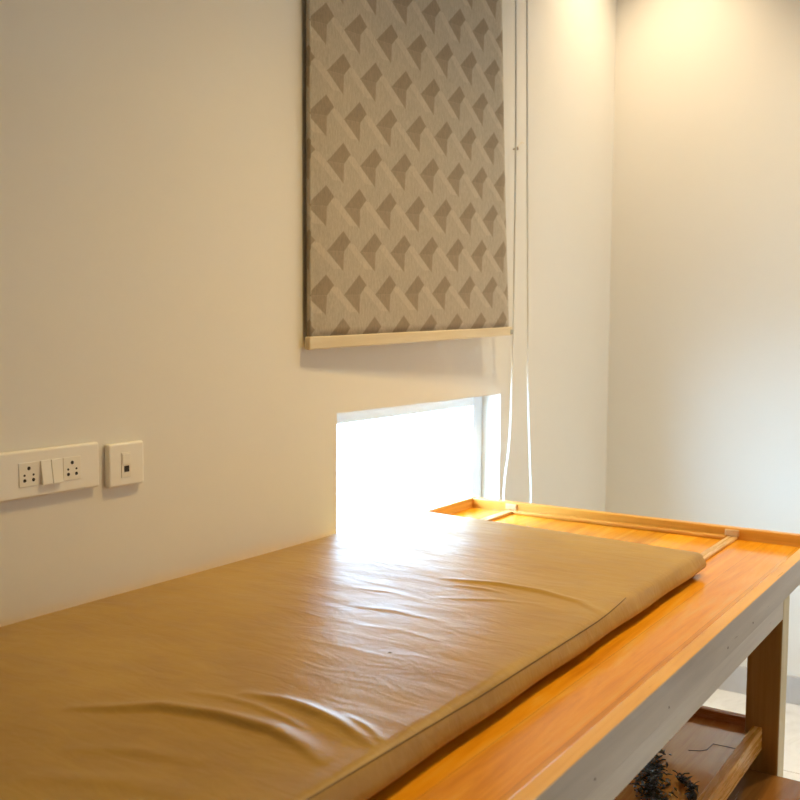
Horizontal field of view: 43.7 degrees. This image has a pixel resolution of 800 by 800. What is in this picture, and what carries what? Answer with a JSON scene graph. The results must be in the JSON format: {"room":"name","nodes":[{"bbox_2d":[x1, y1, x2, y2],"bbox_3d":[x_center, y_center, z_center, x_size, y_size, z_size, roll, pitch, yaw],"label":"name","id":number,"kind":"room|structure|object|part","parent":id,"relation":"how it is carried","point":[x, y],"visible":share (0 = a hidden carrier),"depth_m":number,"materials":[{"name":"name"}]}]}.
{"room":"massage treatment room","nodes":[
{"label":"massage treatment room","id":0,"kind":"room"},
{"bbox_2d":[0,0,616,626],"bbox_3d":[-0.879,-0.285,1.376,0.200,2.950,5.966,3,5,33],"label":"wall","id":1,"kind":"structure","parent":0,"point":[153,216],"depth_m":1.97,"materials":[{"name":"beige paint"}]},
{"bbox_2d":[0,442,98,502],"bbox_3d":[-0.585,0.116,1.658,0.020,0.079,0.194,3,5,33],"label":"socket","id":2,"kind":"object","parent":1,"relation":"attached to","point":[29,473],"visible":1,"depth_m":1.65,"materials":[{"name":"beige plastic"}]},
{"bbox_2d":[18,461,38,487],"bbox_3d":[-0.606,0.121,1.625,0.004,0.039,0.037,3,5,33],"label":"socket","id":3,"kind":"object","parent":2,"relation":"attached to","point":[28,471],"depth_m":1.62,"materials":[{"name":"beige plastic"}]},
{"bbox_2d":[40,459,52,484],"bbox_3d":[-0.585,0.119,1.650,0.009,0.040,0.020,3,5,33],"label":"rocker switch","id":4,"kind":"object","parent":2,"relation":"attached to","point":[46,465],"depth_m":1.65,"materials":[{"name":"beige plastic"}]},
{"bbox_2d":[51,458,63,482],"bbox_3d":[-0.573,0.118,1.667,0.009,0.040,0.020,3,5,33],"label":"rocker switch","id":5,"kind":"object","parent":2,"relation":"attached to","point":[57,464],"depth_m":1.67,"materials":[{"name":"beige plastic"}]},
{"bbox_2d":[63,456,80,480],"bbox_3d":[-0.558,0.116,1.696,0.004,0.039,0.036,3,5,33],"label":"socket","id":6,"kind":"object","parent":2,"relation":"attached to","point":[71,464],"depth_m":1.69,"materials":[{"name":"beige plastic"}]},
{"bbox_2d":[105,440,143,487],"bbox_3d":[-0.496,0.115,1.799,0.016,0.078,0.082,3,5,33],"label":"socket","id":7,"kind":"object","parent":1,"relation":"attached to","point":[123,460],"visible":1,"depth_m":1.79,"materials":[{"name":"beige plastic"}]},
{"bbox_2d":[122,453,130,464],"bbox_3d":[-0.491,0.106,1.792,0.002,0.019,0.018,3,5,33],"label":"shutter","id":8,"kind":"object","parent":7,"relation":"attached to","point":[126,457],"depth_m":1.79,"materials":[{"name":"beige plastic"}]},
{"bbox_2d":[337,396,481,498],"bbox_3d":[0.008,0.247,2.748,0.044,0.491,0.826,3,5,33],"label":"window frame","id":9,"kind":"structure","parent":1,"relation":"in","point":[471,408],"depth_m":3.03,"materials":[{"name":"white"}]},
{"bbox_2d":[305,0,531,502],"bbox_3d":[0.109,-0.444,2.600,0.099,1.937,1.084,3,5,33],"label":"roller blind","id":10,"kind":"object","parent":1,"relation":"attached to","point":[406,193],"visible":0.96,"depth_m":2.46,"materials":[{"name":"fabric"}]},
{"bbox_3d":[0.323,-0.449,2.908,0.007,1.870,0.057,3,5,33],"label":"pull cord","id":11,"kind":"part","parent":10,"relation":"part of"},
{"bbox_3d":[0.387,-0.448,3.007,0.007,1.886,0.099,3,5,33],"label":"pull cord","id":12,"kind":"part","parent":10,"relation":"part of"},
{"bbox_2d":[605,0,799,676],"bbox_3d":[2.157,-0.382,2.902,3.200,2.950,0.120,3,5,33],"label":"wall","id":13,"kind":"structure","parent":0,"point":[703,411],"depth_m":3.53,"materials":[{"name":"beige paint"}]},
{"bbox_2d":[718,665,799,704],"bbox_3d":[2.111,1.044,2.956,3.200,0.098,0.012,3,5,33],"label":"baseboard","id":14,"kind":"structure","parent":13,"relation":"attached to","point":[736,682],"depth_m":3.53,"materials":[{"name":"grey paint"}]},
{"bbox_2d":[702,689,799,780],"bbox_3d":[1.188,1.339,0.195,5.100,0.080,6.066,3,5,33],"label":"floor","id":15,"kind":"structure","parent":0,"point":[721,699],"depth_m":3.31,"materials":[{"name":"beige tile"}]},
{"bbox_2d":[367,496,799,799],"bbox_3d":[-0.026,0.771,1.704,0.965,0.805,2.292,3,5,33],"label":"massage table","id":16,"kind":"object","parent":15,"relation":"on","point":[586,729],"visible":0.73,"depth_m":1.68,"materials":[{"name":"brown wood"}]},
{"bbox_2d":[0,511,705,799],"bbox_3d":[-0.149,0.371,1.592,0.794,0.063,1.866,3,5,33],"label":"mat","id":17,"kind":"object","parent":16,"relation":"on","point":[331,667],"visible":1,"depth_m":1.41,"materials":[{"name":"beige leather"}]},
{"bbox_3d":[-0.418,0.377,1.933,0.023,0.058,2.292,3,5,33],"label":"rail","id":18,"kind":"part","parent":16,"relation":"part of","materials":[{"name":"brown wood"}]},
{"bbox_3d":[0.598,0.330,2.622,0.918,0.058,0.022,3,5,33],"label":"rail","id":19,"kind":"part","parent":16,"relation":"part of","materials":[{"name":"brown wood"}]},
{"bbox_2d":[629,740,677,799],"bbox_3d":[0.464,0.689,1.838,0.086,0.045,0.348,1,4,12],"label":"bunch","id":20,"kind":"object","parent":16,"relation":"on","point":[652,774],"visible":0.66,"depth_m":1.82,"materials":[{"name":"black plant"}]},
{"bbox_3d":[0.468,0.693,1.858,0.039,0.030,0.306,2,5,16],"label":"stem","id":21,"kind":"part","parent":20,"relation":"part of","materials":[{"name":"black plant"}]},
{"bbox_3d":[0.369,0.421,1.418,0.024,0.058,2.292,3,5,33],"label":"rail","id":22,"kind":"part","parent":16,"relation":"part of","materials":[{"name":"brown wood"}]},
{"bbox_2d":[673,770,699,799],"bbox_3d":[0.523,0.704,1.798,0.042,0.022,0.144,1,4,6],"label":"herb sprig","id":23,"kind":"object","parent":16,"relation":"on","point":[683,779],"visible":1,"depth_m":1.82,"materials":[{"name":"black plant"}]},
{"bbox_3d":[0.522,0.703,1.798,0.023,0.020,0.144,1,4,7],"label":"stem","id":24,"kind":"part","parent":23,"relation":"part of","materials":[{"name":"black plant"}]},
{"bbox_3d":[0.765,0.776,2.099,0.069,0.746,0.057,3,5,33],"label":"leg","id":25,"kind":"part","parent":16,"relation":"part of","materials":[{"name":"brown wood"}]},
{"bbox_2d":[727,769,799,799],"bbox_3d":[0.557,0.974,1.886,0.284,0.381,0.540,3,5,33],"label":"step stool","id":26,"kind":"object","parent":15,"relation":"on","point":[754,785],"visible":0.19,"depth_m":1.99,"materials":[{"name":"brown wood"}]}
]}

